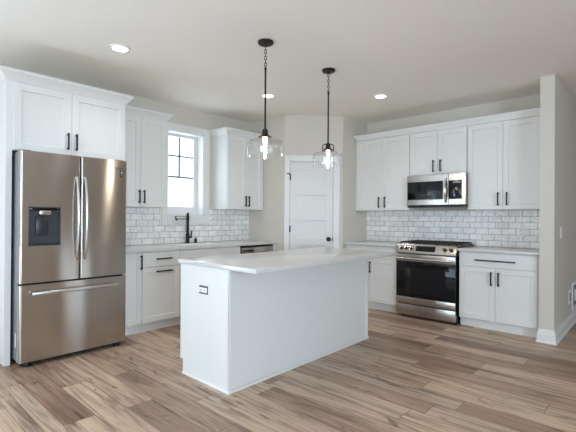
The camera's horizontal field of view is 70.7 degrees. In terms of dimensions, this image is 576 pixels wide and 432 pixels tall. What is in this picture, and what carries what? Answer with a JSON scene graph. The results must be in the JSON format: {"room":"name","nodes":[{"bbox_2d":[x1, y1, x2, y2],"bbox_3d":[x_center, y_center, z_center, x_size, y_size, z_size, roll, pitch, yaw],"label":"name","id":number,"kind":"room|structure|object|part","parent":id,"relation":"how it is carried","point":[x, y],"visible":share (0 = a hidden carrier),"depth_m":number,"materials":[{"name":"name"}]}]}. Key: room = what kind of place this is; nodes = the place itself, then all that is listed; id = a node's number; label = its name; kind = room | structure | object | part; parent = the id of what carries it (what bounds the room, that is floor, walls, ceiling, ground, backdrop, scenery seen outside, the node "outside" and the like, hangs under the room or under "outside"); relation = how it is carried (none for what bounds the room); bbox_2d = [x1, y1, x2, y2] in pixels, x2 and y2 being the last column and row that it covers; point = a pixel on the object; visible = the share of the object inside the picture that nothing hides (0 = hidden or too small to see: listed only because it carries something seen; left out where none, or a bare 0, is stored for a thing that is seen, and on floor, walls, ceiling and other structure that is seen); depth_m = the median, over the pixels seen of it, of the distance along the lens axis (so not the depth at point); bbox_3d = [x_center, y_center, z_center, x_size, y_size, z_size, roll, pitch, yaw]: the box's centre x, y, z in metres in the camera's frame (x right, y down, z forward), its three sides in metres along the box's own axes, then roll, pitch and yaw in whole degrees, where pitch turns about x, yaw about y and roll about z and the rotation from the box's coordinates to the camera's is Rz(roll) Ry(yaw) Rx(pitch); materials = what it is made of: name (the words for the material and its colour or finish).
{"room":"kitchen","nodes":[
{"label":"kitchen","id":0,"kind":"room"},
{"bbox_2d":[0,64,289,249],"bbox_3d":[-3.317,-0.112,3.529,0.220,2.730,10.720,0,0,42],"label":"wall","id":1,"kind":"structure","parent":0,"point":[183,116],"depth_m":5.54,"materials":[{"name":"beige paint"}]},
{"bbox_2d":[125,105,172,207],"bbox_3d":[-1.762,-0.663,4.774,0.387,1.118,0.678,0,0,42],"label":"upper cabinet","id":2,"kind":"object","parent":1,"relation":"attached to","point":[145,129],"visible":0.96,"depth_m":4.68,"materials":[{"name":"white paint"}]},
{"bbox_3d":[-1.784,-0.617,4.535,0.020,1.017,0.287,0,0,43],"label":"door","id":3,"kind":"part","parent":2,"relation":"part of","materials":[{"name":"white paint"}]},
{"bbox_3d":[-1.759,-1.179,4.776,0.387,0.085,0.678,0,0,43],"label":"crown","id":4,"kind":"part","parent":2,"relation":"part of","materials":[{"name":"white paint"}]},
{"bbox_3d":[-1.577,-0.615,4.761,0.020,1.017,0.319,0,0,43],"label":"door","id":5,"kind":"part","parent":2,"relation":"part of","materials":[{"name":"white paint"}]},
{"bbox_2d":[161,122,209,224],"bbox_3d":[-1.444,-0.551,5.542,0.220,1.330,0.743,0,0,42],"label":"window","id":6,"kind":"structure","parent":1,"relation":"in","point":[198,211],"depth_m":5.68,"materials":[{"name":"white paint"}]},
{"bbox_3d":[-1.503,-0.569,5.596,0.060,1.091,0.543,0,0,43],"label":"sash","id":7,"kind":"part","parent":6,"relation":"part of","materials":[{"name":"white plastic"}]},
{"bbox_2d":[126,207,248,244],"bbox_3d":[-1.389,0.131,5.463,0.009,0.457,2.305,0,0,42],"label":"tile backsplash","id":8,"kind":"structure","parent":1,"relation":"attached to","point":[143,225],"depth_m":5.41,"materials":[{"name":"tile"}]},
{"bbox_2d":[210,126,263,209],"bbox_3d":[-0.725,-0.651,5.906,0.387,1.118,0.766,0,0,42],"label":"upper cabinet","id":9,"kind":"object","parent":1,"relation":"attached to","point":[237,178],"visible":0.96,"depth_m":5.75,"materials":[{"name":"white paint"}]},
{"bbox_3d":[-0.721,-1.168,5.908,0.387,0.085,0.766,0,0,43],"label":"crown","id":10,"kind":"part","parent":9,"relation":"part of","materials":[{"name":"white paint"}]},
{"bbox_3d":[-0.717,-0.605,5.699,0.020,1.017,0.346,0,0,43],"label":"door","id":11,"kind":"part","parent":9,"relation":"part of","materials":[{"name":"white paint"}]},
{"bbox_3d":[-0.493,-0.603,5.944,0.020,1.017,0.310,0,0,43],"label":"door","id":12,"kind":"part","parent":9,"relation":"part of","materials":[{"name":"white paint"}]},
{"bbox_2d":[249,115,284,250],"bbox_3d":[-0.304,-0.082,6.095,0.755,2.730,0.085,0,0,42],"label":"wall","id":13,"kind":"structure","parent":0,"point":[267,224],"depth_m":5.98,"materials":[{"name":"beige paint"}]},
{"bbox_2d":[0,0,575,123],"bbox_3d":[0.826,-1.519,1.429,9.160,0.120,13.640,0,0,42],"label":"ceiling","id":14,"kind":"structure","parent":0,"point":[428,56],"depth_m":3.56,"materials":[{"name":"white paint"}]},
{"bbox_2d":[109,44,130,52],"bbox_3d":[-1.465,-1.460,3.540,0.172,0.010,0.172,0,0,42],"label":"recessed light","id":15,"kind":"object","parent":14,"relation":"in","point":[120,48],"visible":1,"depth_m":3.53,"materials":[{"name":"white plastic"}]},
{"bbox_2d":[247,38,282,156],"bbox_3d":[-0.190,-0.973,3.394,0.298,0.968,0.298,0,0,0],"label":"pendant light","id":16,"kind":"object","parent":14,"relation":"hanging from","point":[264,42],"visible":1,"depth_m":3.38,"materials":[{"name":"brown metal"}]},
{"bbox_2d":[258,128,271,138],"bbox_3d":[-0.192,-0.692,3.393,0.120,0.081,0.120,0,0,0],"label":"socket","id":17,"kind":"object","parent":16,"relation":"attached to","point":[264,132],"depth_m":3.37,"materials":[{"name":"brown metal"}]},
{"bbox_3d":[-0.192,-0.575,3.393,0.298,0.159,0.298,0,0,0],"label":"lamp shade","id":18,"kind":"part","parent":16,"relation":"part of","materials":[{"name":"clear glass"}]},
{"bbox_3d":[-0.192,-0.570,3.393,0.030,0.162,0.030,0,0,0],"label":"bulb","id":19,"kind":"part","parent":16,"relation":"part of","materials":[{"name":"white glass"}]},
{"bbox_3d":[-0.190,-0.982,3.394,0.022,0.520,0.022,0,0,0],"label":"rod","id":20,"kind":"part","parent":16,"relation":"part of","materials":[{"name":"brown metal"}]},
{"bbox_3d":[-0.187,-1.321,3.396,0.019,0.205,0.019,0,0,45],"label":"chain","id":21,"kind":"part","parent":16,"relation":"part of","materials":[{"name":"brown metal"}]},
{"bbox_2d":[261,93,274,97],"bbox_3d":[-0.241,-1.446,4.889,0.172,0.010,0.172,0,0,42],"label":"recessed light","id":22,"kind":"object","parent":14,"relation":"in","point":[268,95],"visible":0.87,"depth_m":4.87,"materials":[{"name":"white plastic"}]},
{"bbox_2d":[313,68,339,168],"bbox_3d":[0.400,-0.967,4.032,0.298,0.968,0.298,0,0,0],"label":"pendant light","id":23,"kind":"object","parent":14,"relation":"hanging from","point":[327,71],"visible":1,"depth_m":4.02,"materials":[{"name":"brown metal"}]},
{"bbox_2d":[322,143,333,151],"bbox_3d":[0.398,-0.685,4.030,0.120,0.081,0.120,0,0,0],"label":"socket","id":24,"kind":"object","parent":23,"relation":"attached to","point":[328,146],"depth_m":4.01,"materials":[{"name":"brown metal"}]},
{"bbox_3d":[0.400,-0.976,4.032,0.022,0.520,0.022,0,0,0],"label":"rod","id":25,"kind":"part","parent":23,"relation":"part of","materials":[{"name":"brown metal"}]},
{"bbox_3d":[0.402,-1.314,4.033,0.019,0.205,0.019,0,0,45],"label":"chain","id":26,"kind":"part","parent":23,"relation":"part of","materials":[{"name":"brown metal"}]},
{"bbox_3d":[0.397,-0.564,4.030,0.030,0.162,0.030,0,0,0],"label":"bulb","id":27,"kind":"part","parent":23,"relation":"part of","materials":[{"name":"white glass"}]},
{"bbox_2d":[373,94,387,98],"bbox_3d":[1.112,-1.437,4.880,0.172,0.010,0.172,0,0,42],"label":"recessed light","id":28,"kind":"object","parent":14,"relation":"in","point":[377,96],"visible":1,"depth_m":4.87,"materials":[{"name":"white plastic"}]},
{"bbox_2d":[0,308,575,431],"bbox_3d":[0.807,1.331,1.417,9.160,0.120,13.640,0,0,42],"label":"floor","id":29,"kind":"structure","parent":0,"point":[411,373],"depth_m":2.99,"materials":[{"name":"brown wood"}]},
{"bbox_2d":[0,65,133,366],"bbox_3d":[-2.248,0.017,3.986,0.737,2.490,1.146,0,0,42],"label":"tall cabinet","id":30,"kind":"object","parent":29,"relation":"on","point":[39,113],"visible":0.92,"depth_m":3.59,"materials":[{"name":"white paint"}]},
{"bbox_3d":[-2.603,0.056,3.642,0.679,2.405,0.045,0,0,43],"label":"panel","id":31,"kind":"part","parent":30,"relation":"part of","materials":[{"name":"white paint"}]},
{"bbox_3d":[-2.166,-0.848,3.599,0.020,0.569,0.459,0,0,43],"label":"door","id":32,"kind":"part","parent":30,"relation":"part of","materials":[{"name":"white paint"}]},
{"bbox_3d":[-2.240,-1.186,3.991,0.737,0.085,1.146,0,0,43],"label":"crown","id":33,"kind":"part","parent":30,"relation":"part of","materials":[{"name":"white paint"}]},
{"bbox_3d":[-2.014,-0.683,3.723,0.037,0.155,0.014,0,0,43],"label":"handle","id":34,"kind":"part","parent":30,"relation":"part of","materials":[{"name":"black metal"}]},
{"bbox_3d":[-1.966,-0.682,3.776,0.037,0.155,0.014,0,0,43],"label":"handle","id":35,"kind":"part","parent":30,"relation":"part of","materials":[{"name":"black metal"}]},
{"bbox_3d":[-1.838,-0.844,3.957,0.020,0.569,0.505,0,0,43],"label":"door","id":36,"kind":"part","parent":30,"relation":"part of","materials":[{"name":"white paint"}]},
{"bbox_2d":[10,149,126,366],"bbox_3d":[-2.160,0.356,3.903,0.868,1.812,0.902,0,0,42],"label":"refrigerator","id":37,"kind":"object","parent":29,"relation":"on","point":[68,212],"visible":1,"depth_m":3.58,"materials":[{"name":"grey metal"}]},
{"bbox_3d":[-2.091,-0.029,3.487,0.054,0.040,0.090,0,0,43],"label":"spout","id":38,"kind":"part","parent":37,"relation":"part of","materials":[{"name":"silver metal"}]},
{"bbox_3d":[-2.062,0.010,3.522,0.075,1.103,0.468,0,0,43],"label":"door","id":39,"kind":"part","parent":37,"relation":"part of","materials":[{"name":"silver metal"}]},
{"bbox_3d":[-1.921,0.898,3.678,0.075,0.639,0.902,0,0,43],"label":"freezer drawer","id":40,"kind":"part","parent":37,"relation":"part of","materials":[{"name":"silver metal"}]},
{"bbox_3d":[-1.879,0.651,3.632,0.056,0.030,0.726,0,0,43],"label":"handle","id":41,"kind":"part","parent":37,"relation":"part of","materials":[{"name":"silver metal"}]},
{"bbox_3d":[-1.878,0.021,3.626,0.080,0.750,0.023,0,0,43],"label":"handle","id":42,"kind":"part","parent":37,"relation":"part of","materials":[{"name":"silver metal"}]},
{"bbox_3d":[-1.829,0.021,3.679,0.080,0.750,0.023,0,0,43],"label":"handle","id":43,"kind":"part","parent":37,"relation":"part of","materials":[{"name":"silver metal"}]},
{"bbox_3d":[-1.755,0.013,3.857,0.075,1.103,0.428,0,0,43],"label":"door","id":44,"kind":"part","parent":37,"relation":"part of","materials":[{"name":"silver metal"}]},
{"bbox_2d":[124,252,142,335],"bbox_3d":[-1.858,0.824,4.474,0.656,0.884,0.226,0,0,42],"label":"base cabinet","id":45,"kind":"object","parent":29,"relation":"on","point":[134,260],"visible":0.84,"depth_m":4.31,"materials":[{"name":"white paint"}]},
{"bbox_3d":[-1.565,0.498,4.335,0.037,0.155,0.014,0,0,43],"label":"handle","id":46,"kind":"part","parent":45,"relation":"part of","materials":[{"name":"black metal"}]},
{"bbox_2d":[139,250,179,332],"bbox_3d":[-1.625,0.827,4.729,0.656,0.884,0.460,0,0,42],"label":"base cabinet","id":47,"kind":"object","parent":29,"relation":"on","point":[161,269],"visible":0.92,"depth_m":4.53,"materials":[{"name":"white paint"}]},
{"bbox_3d":[-1.415,0.478,4.540,0.020,0.160,0.457,0,0,43],"label":"drawer","id":48,"kind":"part","parent":47,"relation":"part of","materials":[{"name":"white paint"}]},
{"bbox_3d":[-1.418,0.863,4.539,0.020,0.598,0.457,0,0,43],"label":"door","id":49,"kind":"part","parent":47,"relation":"part of","materials":[{"name":"white paint"}]},
{"bbox_2d":[176,246,239,324],"bbox_3d":[-1.158,0.832,5.238,0.656,0.884,0.918,0,0,42],"label":"base cabinet","id":50,"kind":"object","parent":29,"relation":"on","point":[215,251],"visible":0.09,"depth_m":4.93,"materials":[{"name":"white paint"}]},
{"bbox_3d":[-1.106,0.866,4.879,0.020,0.598,0.456,0,0,43],"label":"door","id":51,"kind":"part","parent":50,"relation":"part of","materials":[{"name":"white paint"}]},
{"bbox_2d":[126,240,277,252],"bbox_3d":[-1.156,0.375,5.248,0.644,0.029,2.306,0,0,42],"label":"countertop","id":52,"kind":"structure","parent":50,"relation":"on","point":[170,246],"depth_m":4.96,"materials":[{"name":"white stone"}]},
{"bbox_2d":[175,212,191,242],"bbox_3d":[-1.373,0.153,5.363,0.058,0.412,0.260,0,0,42],"label":"kitchen faucet","id":53,"kind":"object","parent":52,"relation":"on","point":[188,236],"visible":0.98,"depth_m":5.39,"materials":[{"name":"black metal"}]},
{"bbox_2d":[176,243,219,245],"bbox_3d":[-1.158,0.475,5.221,0.354,0.218,0.654,0,0,42],"label":"sink","id":54,"kind":"object","parent":52,"relation":"in","point":[196,243],"visible":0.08,"depth_m":5.42,"materials":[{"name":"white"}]},
{"bbox_2d":[239,244,276,253],"bbox_3d":[-0.611,0.838,5.838,0.594,0.884,0.688,0,0,42],"label":"dishwasher","id":55,"kind":"object","parent":29,"relation":"on","point":[264,247],"visible":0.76,"depth_m":5.61,"materials":[{"name":"grey metal"}]},
{"bbox_2d":[180,259,368,394],"bbox_3d":[-0.026,0.834,3.802,0.663,0.884,1.890,0,0,42],"label":"kitchen island","id":56,"kind":"object","parent":29,"relation":"on","point":[239,331],"visible":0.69,"depth_m":3.23,"materials":[{"name":"white paint"}]},
{"bbox_2d":[199,287,206,292],"bbox_3d":[-0.648,0.565,3.096,0.096,0.037,0.004,0,0,42],"label":"receptacle","id":57,"kind":"object","parent":56,"relation":"attached to","point":[201,289],"depth_m":3.10,"materials":[{"name":"white plastic"}]},
{"bbox_3d":[-0.644,0.564,3.099,0.104,0.062,0.008,0,0,43],"label":"outlet frame","id":58,"kind":"part","parent":56,"relation":"part of","materials":[{"name":"grey plastic"}]},
{"bbox_3d":[-0.644,0.827,3.112,0.613,0.884,0.020,0,0,43],"label":"panel","id":59,"kind":"part","parent":56,"relation":"part of","materials":[{"name":"white paint"}]},
{"bbox_3d":[-0.415,0.828,2.908,0.012,0.884,0.028,0,0,43],"label":"corner trim","id":60,"kind":"part","parent":56,"relation":"part of","materials":[{"name":"white paint"}]},
{"bbox_3d":[-0.002,1.268,3.775,0.590,0.016,1.890,0,0,43],"label":"shoe moulding","id":61,"kind":"part","parent":56,"relation":"part of","materials":[{"name":"white paint"}]},
{"bbox_2d":[178,247,395,273],"bbox_3d":[0.096,0.375,3.705,0.931,0.034,1.922,0,0,42],"label":"island countertop","id":62,"kind":"structure","parent":56,"relation":"on","point":[273,261],"depth_m":3.35,"materials":[{"name":"white stone"}]},
{"bbox_3d":[0.201,0.834,3.594,0.005,0.884,1.832,0,0,43],"label":"panel","id":63,"kind":"part","parent":56,"relation":"part of","materials":[{"name":"white paint"}]},
{"bbox_3d":[0.830,0.841,4.267,0.012,0.884,0.030,0,0,43],"label":"corner trim","id":64,"kind":"part","parent":56,"relation":"part of","materials":[{"name":"white paint"}]},
{"bbox_2d":[346,244,396,312],"bbox_3d":[1.317,0.851,5.822,0.817,0.884,0.621,0,0,42],"label":"base cabinet","id":65,"kind":"object","parent":29,"relation":"on","point":[381,271],"visible":0.37,"depth_m":5.51,"materials":[{"name":"white paint"}]},
{"bbox_3d":[1.152,0.499,5.619,0.780,0.160,0.020,0,0,43],"label":"drawer","id":66,"kind":"part","parent":65,"relation":"part of","materials":[{"name":"white paint"}]},
{"bbox_2d":[344,240,403,246],"bbox_3d":[1.320,0.394,5.821,0.821,0.029,0.626,0,0,42],"label":"countertop","id":67,"kind":"structure","parent":65,"relation":"on","point":[370,243],"depth_m":5.70,"materials":[{"name":"white stone"}]},
{"bbox_3d":[1.279,0.884,5.499,0.426,0.598,0.020,0,0,43],"label":"door","id":68,"kind":"part","parent":65,"relation":"part of","materials":[{"name":"white paint"}]},
{"bbox_2d":[396,240,473,324],"bbox_3d":[1.881,0.814,5.245,0.774,0.961,0.688,0,0,42],"label":"gas range","id":69,"kind":"object","parent":29,"relation":"on","point":[427,271],"visible":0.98,"depth_m":5.01,"materials":[{"name":"silver metal"}]},
{"bbox_3d":[1.672,0.539,5.016,0.706,0.029,0.063,0,0,43],"label":"handle","id":70,"kind":"part","parent":69,"relation":"part of","materials":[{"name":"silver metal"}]},
{"bbox_3d":[1.693,0.803,5.040,0.754,0.450,0.012,0,0,43],"label":"door glass","id":71,"kind":"part","parent":69,"relation":"part of","materials":[{"name":"black glass"}]},
{"bbox_3d":[1.705,1.194,5.054,0.760,0.138,0.050,0,0,43],"label":"storage drawer","id":72,"kind":"part","parent":69,"relation":"part of","materials":[{"name":"silver metal"}]},
{"bbox_3d":[1.732,0.419,5.082,0.766,0.124,0.124,0,0,43],"label":"control panel","id":73,"kind":"part","parent":69,"relation":"part of","materials":[{"name":"silver metal"}]},
{"bbox_3d":[1.708,0.800,5.057,0.760,0.628,0.047,0,0,43],"label":"oven door","id":74,"kind":"part","parent":69,"relation":"part of","materials":[{"name":"black glass"}]},
{"bbox_2d":[400,240,473,247],"bbox_3d":[1.924,0.357,5.290,0.774,0.046,0.571,0,0,43],"label":"cooktop","id":75,"kind":"object","parent":69,"relation":"in","point":[413,243],"depth_m":5.13,"materials":[{"name":"black metal"}]},
{"bbox_2d":[459,251,539,337],"bbox_3d":[2.515,0.855,4.724,0.839,0.884,0.621,0,0,42],"label":"base cabinet","id":76,"kind":"object","parent":29,"relation":"on","point":[498,291],"visible":0.94,"depth_m":4.51,"materials":[{"name":"white paint"}]},
{"bbox_3d":[2.175,0.887,4.678,0.390,0.598,0.020,0,0,43],"label":"door","id":77,"kind":"part","parent":76,"relation":"part of","materials":[{"name":"white paint"}]},
{"bbox_3d":[2.302,0.504,4.527,0.420,0.014,0.037,0,0,43],"label":"handle","id":78,"kind":"part","parent":76,"relation":"part of","materials":[{"name":"black metal"}]},
{"bbox_2d":[457,246,539,254],"bbox_3d":[2.513,0.397,4.727,0.848,0.029,0.626,0,0,42],"label":"countertop","id":79,"kind":"structure","parent":76,"relation":"on","point":[508,250],"depth_m":4.62,"materials":[{"name":"white stone"}]},
{"bbox_3d":[2.329,0.502,4.541,0.802,0.160,0.020,0,0,43],"label":"drawer","id":80,"kind":"part","parent":76,"relation":"part of","materials":[{"name":"white paint"}]},
{"bbox_3d":[2.471,0.888,4.407,0.406,0.598,0.020,0,0,43],"label":"door","id":81,"kind":"part","parent":76,"relation":"part of","materials":[{"name":"white paint"}]},
{"bbox_2d":[284,115,342,248],"bbox_3d":[0.363,-0.078,5.887,0.842,2.730,0.120,0,0,-3],"label":"wall","id":82,"kind":"structure","parent":0,"point":[304,134],"depth_m":5.83,"materials":[{"name":"beige paint"}]},
{"bbox_2d":[284,155,339,249],"bbox_3d":[0.341,0.211,5.853,0.794,2.152,0.184,0,0,-3],"label":"door","id":83,"kind":"structure","parent":82,"relation":"in","point":[311,191],"depth_m":5.83,"materials":[{"name":"white paint"}]},
{"bbox_2d":[342,116,366,248],"bbox_3d":[0.977,-0.073,6.118,0.085,2.730,0.660,0,0,42],"label":"wall","id":84,"kind":"structure","parent":0,"point":[354,225],"depth_m":6.01,"materials":[{"name":"beige paint"}]},
{"bbox_2d":[367,94,539,210],"bbox_3d":[2.211,-0.067,5.584,2.455,2.730,0.220,0,0,42],"label":"wall","id":85,"kind":"structure","parent":0,"point":[528,102],"depth_m":5.42,"materials":[{"name":"beige paint"}]},
{"bbox_2d":[356,134,420,210],"bbox_3d":[1.427,-0.594,5.896,0.871,1.033,0.386,0,0,42],"label":"upper cabinet","id":86,"kind":"object","parent":85,"relation":"attached to","point":[382,164],"visible":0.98,"depth_m":5.75,"materials":[{"name":"white paint"}]},
{"bbox_3d":[1.191,-0.592,5.914,0.422,1.017,0.020,0,0,43],"label":"door","id":87,"kind":"part","parent":86,"relation":"part of","materials":[{"name":"white paint"}]},
{"bbox_3d":[1.497,-0.591,5.633,0.402,1.017,0.020,0,0,43],"label":"door","id":88,"kind":"part","parent":86,"relation":"part of","materials":[{"name":"white paint"}]},
{"bbox_2d":[410,126,467,175],"bbox_3d":[2.026,-0.823,5.348,0.748,0.573,0.386,0,0,42],"label":"upper cabinet","id":89,"kind":"object","parent":85,"relation":"attached to","point":[444,151],"visible":0.95,"depth_m":5.21,"materials":[{"name":"white paint"}]},
{"bbox_3d":[1.793,-0.820,5.364,0.371,0.557,0.020,0,0,43],"label":"door","id":90,"kind":"part","parent":89,"relation":"part of","materials":[{"name":"white paint"}]},
{"bbox_2d":[407,172,467,207],"bbox_3d":[1.993,-0.320,5.303,0.764,0.420,0.469,0,0,42],"label":"microwave oven","id":91,"kind":"object","parent":89,"relation":"attached to","point":[449,189],"visible":0.98,"depth_m":5.14,"materials":[{"name":"silver metal"}]},
{"bbox_3d":[1.806,-0.335,5.255,0.552,0.392,0.040,0,0,43],"label":"door","id":92,"kind":"part","parent":91,"relation":"part of","materials":[{"name":"silver metal"}]},
{"bbox_3d":[1.958,-0.326,5.060,0.029,0.323,0.063,0,0,43],"label":"handle","id":93,"kind":"part","parent":91,"relation":"part of","materials":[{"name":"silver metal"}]},
{"bbox_3d":[2.058,-0.326,4.997,0.158,0.232,0.002,0,0,42],"label":"control panel","id":94,"kind":"part","parent":91,"relation":"part of","materials":[{"name":"black glass"}]},
{"bbox_3d":[2.088,-0.334,4.997,0.210,0.392,0.040,0,0,43],"label":"control frame","id":95,"kind":"part","parent":91,"relation":"part of","materials":[{"name":"silver metal"}]},
{"bbox_3d":[2.066,-0.819,5.114,0.363,0.557,0.020,0,0,43],"label":"door","id":96,"kind":"part","parent":89,"relation":"part of","materials":[{"name":"white paint"}]},
{"bbox_2d":[354,108,539,141],"bbox_3d":[2.013,-1.147,5.366,2.452,0.076,0.381,0,0,42],"label":"crown molding","id":97,"kind":"structure","parent":85,"relation":"attached to","point":[535,111],"depth_m":5.07,"materials":[{"name":"white paint"}]},
{"bbox_2d":[367,210,539,248],"bbox_3d":[2.131,0.154,5.499,2.452,0.457,0.009,0,0,42],"label":"tile backsplash","id":98,"kind":"structure","parent":85,"relation":"attached to","point":[492,228],"depth_m":5.35,"materials":[{"name":"tile"}]},
{"bbox_2d":[517,227,523,236],"bbox_3d":[2.797,0.194,4.876,0.076,0.118,0.009,0,0,42],"label":"wall outlet","id":99,"kind":"object","parent":98,"relation":"attached to","point":[520,230],"visible":1,"depth_m":4.88,"materials":[{"name":"white plastic"}]},
{"bbox_2d":[467,116,539,209],"bbox_3d":[2.611,-0.591,4.810,0.838,1.033,0.386,0,0,42],"label":"upper cabinet","id":100,"kind":"object","parent":85,"relation":"attached to","point":[504,156],"visible":0.93,"depth_m":4.69,"materials":[{"name":"white paint"}]},
{"bbox_3d":[2.352,-0.589,4.849,0.393,1.017,0.020,0,0,43],"label":"door","id":101,"kind":"part","parent":100,"relation":"part of","materials":[{"name":"white paint"}]},
{"bbox_3d":[2.641,-0.588,4.585,0.383,1.017,0.020,0,0,43],"label":"door","id":102,"kind":"part","parent":100,"relation":"part of","materials":[{"name":"white paint"}]},
{"bbox_2d":[539,74,575,330],"bbox_3d":[3.779,-0.057,5.383,0.128,2.730,3.357,0,0,42],"label":"wall","id":103,"kind":"structure","parent":0,"point":[557,275],"depth_m":4.22,"materials":[{"name":"beige paint"}]},
{"bbox_2d":[535,308,575,345],"bbox_3d":[3.761,1.240,5.368,0.184,0.135,3.385,0,0,42],"label":"baseboard","id":104,"kind":"structure","parent":103,"relation":"attached to","point":[554,337],"depth_m":4.18,"materials":[{"name":"white paint"}]},
{"bbox_2d":[568,289,570,304],"bbox_3d":[3.316,0.952,4.778,0.010,0.170,0.150,0,0,42],"label":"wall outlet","id":105,"kind":"object","parent":103,"relation":"attached to","point":[569,291],"visible":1,"depth_m":4.75,"materials":[{"name":"white plastic"}]},
{"bbox_2d":[571,280,575,310],"bbox_3d":[3.624,0.981,5.106,0.020,0.340,0.580,0,0,42],"label":"wall box","id":106,"kind":"object","parent":103,"relation":"attached to","point":[573,295],"visible":1,"depth_m":5.00,"materials":[{"name":"white plastic"}]},
{"bbox_3d":[3.618,0.980,5.112,0.002,0.260,0.480,0,0,43],"label":"plate","id":107,"kind":"part","parent":106,"relation":"part of","materials":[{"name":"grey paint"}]}
]}

